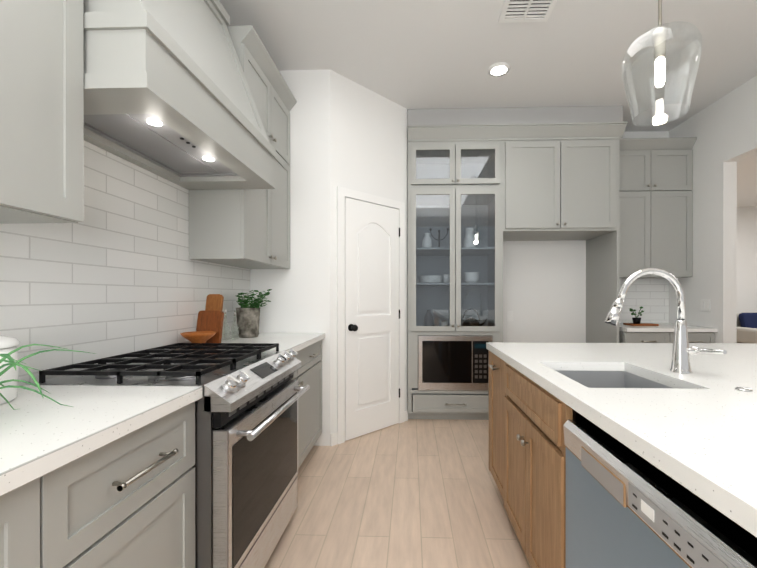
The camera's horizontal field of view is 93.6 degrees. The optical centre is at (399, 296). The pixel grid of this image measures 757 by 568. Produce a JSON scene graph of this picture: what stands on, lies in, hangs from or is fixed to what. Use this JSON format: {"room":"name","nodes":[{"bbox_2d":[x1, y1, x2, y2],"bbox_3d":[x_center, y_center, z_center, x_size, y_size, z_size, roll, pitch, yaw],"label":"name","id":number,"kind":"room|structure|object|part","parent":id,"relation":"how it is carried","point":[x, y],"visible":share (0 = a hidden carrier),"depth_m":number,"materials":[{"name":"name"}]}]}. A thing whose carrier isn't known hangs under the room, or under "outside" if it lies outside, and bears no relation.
{"room":"kitchen","nodes":[
{"label":"kitchen","id":0,"kind":"room"},
{"bbox_2d":[250,70,407,445],"bbox_3d":[-0.627,-0.315,3.534,1.400,3.050,1.310,0,0,2],"label":"wall","id":1,"kind":"structure","parent":0,"point":[345,132],"depth_m":2.89,"materials":[{"name":"white paint"}]},
{"bbox_2d":[330,410,407,445],"bbox_3d":[-0.241,1.161,3.174,0.874,0.100,0.012,0,0,-43],"label":"baseboard","id":2,"kind":"structure","parent":1,"relation":"attached to","point":[333,438],"depth_m":2.90,"materials":[{"name":"white"}]},
{"bbox_2d":[337,186,404,443],"bbox_3d":[-0.236,0.153,3.171,0.550,2.115,0.554,0,0,2],"label":"pantry door","id":3,"kind":"structure","parent":1,"relation":"in","point":[370,317],"depth_m":3.13,"materials":[{"name":"white wood"}]},
{"bbox_2d":[265,406,530,567],"bbox_3d":[3.821,1.252,2.480,10.700,0.080,10.300,0,0,2],"label":"floor","id":4,"kind":"structure","parent":0,"point":[417,493],"depth_m":2.06,"materials":[{"name":"brown wood"}]},
{"bbox_2d":[0,445,83,567],"bbox_3d":[-1.001,0.778,0.416,0.590,0.876,0.686,0,0,2],"label":"base cabinet","id":5,"kind":"object","parent":4,"relation":"on","point":[42,486],"depth_m":0.69,"materials":[{"name":"grey"}]},
{"bbox_2d":[0,389,202,567],"bbox_3d":[-0.985,0.777,0.920,0.590,0.876,0.553,0,0,2],"label":"base cabinet","id":6,"kind":"object","parent":4,"relation":"on","point":[98,477],"depth_m":0.94,"materials":[{"name":"grey wood"}]},
{"bbox_2d":[0,335,19,404],"bbox_3d":[-1.168,0.186,0.986,0.156,0.225,0.156,0,0,2],"label":"canister","id":7,"kind":"object","parent":6,"relation":"on","point":[8,344],"visible":0.79,"depth_m":1.00,"materials":[{"name":"white ceramic"}]},
{"bbox_2d":[0,344,95,409],"bbox_3d":[-1.029,0.209,0.790,0.388,0.180,0.449,0,0,2],"label":"air plant","id":8,"kind":"object","parent":6,"relation":"on","point":[11,362],"visible":0.98,"depth_m":0.89,"materials":[{"name":"plant"}]},
{"bbox_2d":[26,343,309,567],"bbox_3d":[-0.876,0.734,1.575,0.768,0.958,0.759,0,0,2],"label":"range","id":9,"kind":"object","parent":4,"relation":"on","point":[246,440],"visible":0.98,"depth_m":1.33,"materials":[{"name":"silver metal"}]},
{"bbox_2d":[216,333,324,468],"bbox_3d":[-0.918,0.754,2.423,0.630,0.915,0.929,0,0,2],"label":"base cabinet","id":10,"kind":"object","parent":4,"relation":"on","point":[307,347],"visible":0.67,"depth_m":2.51,"materials":[{"name":"grey wood"}]},
{"bbox_2d":[180,331,215,342],"bbox_3d":[-1.136,0.250,2.005,0.180,0.094,0.180,0,0,2],"label":"bowl","id":11,"kind":"object","parent":10,"relation":"on","point":[198,337],"visible":0.69,"depth_m":1.97,"materials":[{"name":"brown wood"}]},
{"bbox_2d":[196,294,223,342],"bbox_3d":[-1.138,0.142,2.160,0.160,0.314,0.110,0,0,10],"label":"cutting boards","id":12,"kind":"object","parent":10,"relation":"on","point":[211,317],"visible":0.9,"depth_m":2.13,"materials":[{"name":"brown wood"}]},
{"bbox_2d":[221,309,238,340],"bbox_3d":[-1.158,0.188,2.421,0.056,0.216,0.132,0,0,25],"label":"oil bottles","id":13,"kind":"object","parent":10,"relation":"on","point":[234,335],"visible":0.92,"depth_m":2.43,"materials":[{"name":"clear glass"}]},
{"bbox_2d":[236,289,271,337],"bbox_3d":[-1.070,0.119,2.610,0.257,0.353,0.332,0,0,2],"label":"planter","id":14,"kind":"object","parent":10,"relation":"on","point":[248,317],"visible":1,"depth_m":2.54,"materials":[{"name":"stone"}]},
{"bbox_2d":[486,346,756,567],"bbox_3d":[1.372,0.777,0.686,1.781,0.876,3.160,0,0,2],"label":"kitchen island","id":15,"kind":"object","parent":4,"relation":"on","point":[621,455],"depth_m":1.01,"materials":[{"name":"brown wood"}]},
{"bbox_2d":[486,342,756,525],"bbox_3d":[1.407,0.315,0.675,1.794,0.048,3.202,0,0,2],"label":"island countertop","id":16,"kind":"structure","parent":15,"relation":"on","point":[702,427],"depth_m":0.98,"materials":[{"name":"white stone"}]},
{"bbox_2d":[538,366,673,385],"bbox_3d":[0.820,0.442,1.391,0.399,0.232,0.473,0,0,2],"label":"sink","id":17,"kind":"object","parent":16,"relation":"in","point":[572,375],"depth_m":1.62,"materials":[{"name":"grey metal"}]},
{"bbox_2d":[605,268,726,373],"bbox_3d":[1.002,0.092,1.367,0.373,0.412,0.152,0,0,2],"label":"faucet","id":18,"kind":"object","parent":16,"relation":"on","point":[682,351],"visible":1,"depth_m":1.39,"materials":[{"name":"silver metal"}]},
{"bbox_3d":[1.097,0.295,1.132,0.041,0.008,0.042,0,0,2],"label":"sink button","id":19,"kind":"part","parent":16,"relation":"part of","materials":[{"name":"silver metal"}]},
{"bbox_2d":[619,323,717,342],"bbox_3d":[2.567,0.752,3.640,0.838,0.915,0.640,0,0,2],"label":"base cabinet","id":20,"kind":"object","parent":4,"relation":"on","point":[662,333],"visible":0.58,"depth_m":3.36,"materials":[{"name":"grey"}]},
{"bbox_2d":[623,306,658,325],"bbox_3d":[2.478,0.197,3.651,0.260,0.194,0.160,0,0,2],"label":"decor","id":21,"kind":"object","parent":20,"relation":"on","point":[636,321],"visible":1,"depth_m":3.62,"materials":[{"name":"brown wood"}]},
{"bbox_2d":[737,313,756,342],"bbox_3d":[6.788,0.755,6.102,2.100,0.900,0.970,0,0,2],"label":"sofa","id":22,"kind":"object","parent":4,"relation":"on","point":[746,335],"visible":0.17,"depth_m":5.88,"materials":[{"name":"fabric"}]},
{"bbox_2d":[739,313,756,327],"bbox_3d":[6.213,0.464,6.272,0.340,0.356,0.171,0,0,2],"label":"pillow","id":23,"kind":"object","parent":22,"relation":"on","point":[748,320],"visible":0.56,"depth_m":6.23,"materials":[{"name":"blue fabric"}]},
{"bbox_2d":[419,275,441,282],"bbox_3d":[0.324,-0.175,3.709,0.240,0.078,0.240,0,0,2],"label":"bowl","id":24,"kind":"object","parent":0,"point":[431,280],"depth_m":3.62,"materials":[{"name":"white ceramic"}]},
{"bbox_2d":[423,310,447,325],"bbox_3d":[0.374,0.246,3.708,0.260,0.220,0.120,0,0,2],"label":"decor","id":25,"kind":"object","parent":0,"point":[432,321],"depth_m":3.67,"materials":[{"name":"grey ceramic"}]},
{"bbox_2d":[443,274,449,282],"bbox_3d":[0.518,-0.181,3.693,0.068,0.090,0.174,0,0,43],"label":"glass jars","id":26,"kind":"object","parent":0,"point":[447,277],"visible":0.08,"depth_m":3.63,"materials":[{"name":"white glass"}]},
{"bbox_2d":[418,335,491,390],"bbox_3d":[0.541,0.642,3.635,0.714,0.528,0.436,0,0,2],"label":"microwave","id":27,"kind":"object","parent":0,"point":[454,362],"visible":0.96,"depth_m":3.42,"materials":[{"name":"silver metal"}]},
{"bbox_2d":[464,272,479,282],"bbox_3d":[0.743,-0.192,3.676,0.170,0.111,0.170,0,0,2],"label":"bowls","id":28,"kind":"object","parent":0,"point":[471,277],"depth_m":3.62,"materials":[{"name":"white ceramic"}]},
{"bbox_2d":[219,0,756,206],"bbox_3d":[3.821,-1.878,2.474,10.700,0.080,10.300,0,0,2],"label":"ceiling","id":29,"kind":"structure","parent":0,"point":[427,54],"depth_m":2.65,"materials":[{"name":"white paint"}]},
{"bbox_2d":[488,62,510,76],"bbox_3d":[0.802,-1.832,2.871,0.180,0.012,0.180,0,0,2],"label":"recessed light","id":30,"kind":"object","parent":29,"relation":"in","point":[499,69],"visible":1,"depth_m":2.86,"materials":[{"name":"white plastic"}]},
{"bbox_2d":[498,0,556,22],"bbox_3d":[0.811,-1.830,2.205,0.320,0.013,0.310,0,0,2],"label":"ceiling vent","id":31,"kind":"object","parent":29,"relation":"in","point":[513,11],"visible":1,"depth_m":2.27,"materials":[{"name":"white metal"}]},
{"bbox_2d":[621,0,702,126],"bbox_3d":[1.036,-1.279,1.413,0.259,1.115,0.259,0,0,2],"label":"pendant light","id":32,"kind":"object","parent":29,"relation":"hanging from","point":[660,35],"visible":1,"depth_m":1.40,"materials":[{"name":"clear glass"}]},
{"bbox_2d":[407,106,622,138],"bbox_3d":[1.121,-1.737,3.730,2.078,0.203,0.558,0,0,2],"label":"soffit","id":33,"kind":"structure","parent":0,"point":[517,115],"depth_m":3.45,"materials":[{"name":"grey paint"}]},
{"bbox_2d":[503,131,668,342],"bbox_3d":[1.605,-0.316,4.058,3.030,3.050,0.120,0,0,2],"label":"wall","id":34,"kind":"structure","parent":0,"point":[544,291],"depth_m":4.00,"materials":[{"name":"white paint"}]},
{"bbox_2d":[487,122,618,241],"bbox_3d":[1.541,-1.124,3.688,1.075,0.987,0.618,0,0,2],"label":"upper cabinet","id":35,"kind":"object","parent":34,"relation":"attached to","point":[547,181],"depth_m":3.39,"materials":[{"name":"grey wood"}]},
{"bbox_2d":[422,233,431,246],"bbox_3d":[0.284,-0.572,3.710,0.110,0.180,0.110,0,0,2],"label":"vase","id":36,"kind":"object","parent":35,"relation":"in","point":[425,242],"depth_m":3.67,"materials":[{"name":"white ceramic"}]},
{"bbox_2d":[430,228,448,246],"bbox_3d":[0.415,-0.599,3.736,0.203,0.235,0.090,0,0,2],"label":"candelabra","id":37,"kind":"object","parent":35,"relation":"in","point":[439,236],"depth_m":3.73,"materials":[{"name":"black metal"}]},
{"bbox_2d":[464,228,478,246],"bbox_3d":[0.740,-0.594,3.675,0.159,0.225,0.124,0,0,2],"label":"pitcher","id":38,"kind":"object","parent":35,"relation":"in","point":[470,237],"depth_m":3.63,"materials":[{"name":"white ceramic"}]},
{"bbox_2d":[462,308,486,331],"bbox_3d":[0.781,0.238,3.695,0.257,0.236,0.180,0,0,2],"label":"kettle","id":39,"kind":"object","parent":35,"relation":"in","point":[473,324],"depth_m":3.65,"materials":[{"name":"black"}]},
{"bbox_2d":[619,279,668,322],"bbox_3d":[2.577,0.034,3.964,0.838,0.550,0.008,0,0,2],"label":"wall tiles","id":40,"kind":"structure","parent":34,"relation":"attached to","point":[650,297],"depth_m":3.95,"materials":[{"name":"white tile"}]},
{"bbox_2d":[619,137,696,278],"bbox_3d":[2.571,-0.901,3.767,0.838,1.400,0.380,0,0,2],"label":"upper cabinet","id":41,"kind":"object","parent":34,"relation":"attached to","point":[656,203],"visible":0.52,"depth_m":3.63,"materials":[{"name":"grey wood"}]},
{"bbox_2d":[669,75,756,342],"bbox_3d":[2.953,-0.310,0.654,0.120,3.050,6.600,0,0,2],"label":"wall","id":42,"kind":"structure","parent":0,"point":[714,277],"depth_m":3.33,"materials":[{"name":"white paint"}]},
{"bbox_2d":[701,299,710,311],"bbox_3d":[2.976,0.085,3.455,0.010,0.120,0.116,0,0,2],"label":"light switch","id":43,"kind":"object","parent":42,"relation":"attached to","point":[705,305],"visible":1,"depth_m":3.44,"materials":[{"name":"white plastic"}]},
{"bbox_2d":[737,207,756,312],"bbox_3d":[6.279,-0.322,7.412,6.100,3.050,0.120,0,0,2],"label":"wall","id":44,"kind":"structure","parent":0,"point":[746,259],"depth_m":7.32,"materials":[{"name":"white paint"}]},
{"bbox_3d":[-1.373,-0.309,0.196,0.120,3.050,5.410,0,0,2],"label":"wall","id":45,"kind":"structure","parent":0,"visible":0},
{"bbox_2d":[0,0,83,223],"bbox_3d":[-1.119,-0.903,0.809,0.330,1.365,0.521,0,0,2],"label":"upper cabinet","id":46,"kind":"object","parent":45,"relation":"attached to","point":[41,115],"visible":1,"depth_m":0.93,"materials":[{"name":"grey wood"}]},
{"bbox_2d":[0,140,249,385],"bbox_3d":[-1.279,-0.236,1.143,0.008,1.100,3.508,0,0,2],"label":"wall tiles","id":47,"kind":"structure","parent":45,"relation":"attached to","point":[117,271],"depth_m":1.54,"materials":[{"name":"white tile"}]},
{"bbox_2d":[83,0,275,189],"bbox_3d":[-1.000,-1.132,1.573,0.520,1.010,1.010,0,0,2],"label":"range hood","id":48,"kind":"object","parent":45,"relation":"attached to","point":[167,94],"visible":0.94,"depth_m":1.39,"materials":[{"name":"grey wood"}]},
{"bbox_2d":[189,25,296,268],"bbox_3d":[-1.041,-0.906,2.486,0.380,1.365,0.805,0,0,2],"label":"upper cabinet","id":49,"kind":"object","parent":45,"relation":"attached to","point":[246,228],"visible":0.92,"depth_m":2.25,"materials":[{"name":"grey wood"}]}
]}

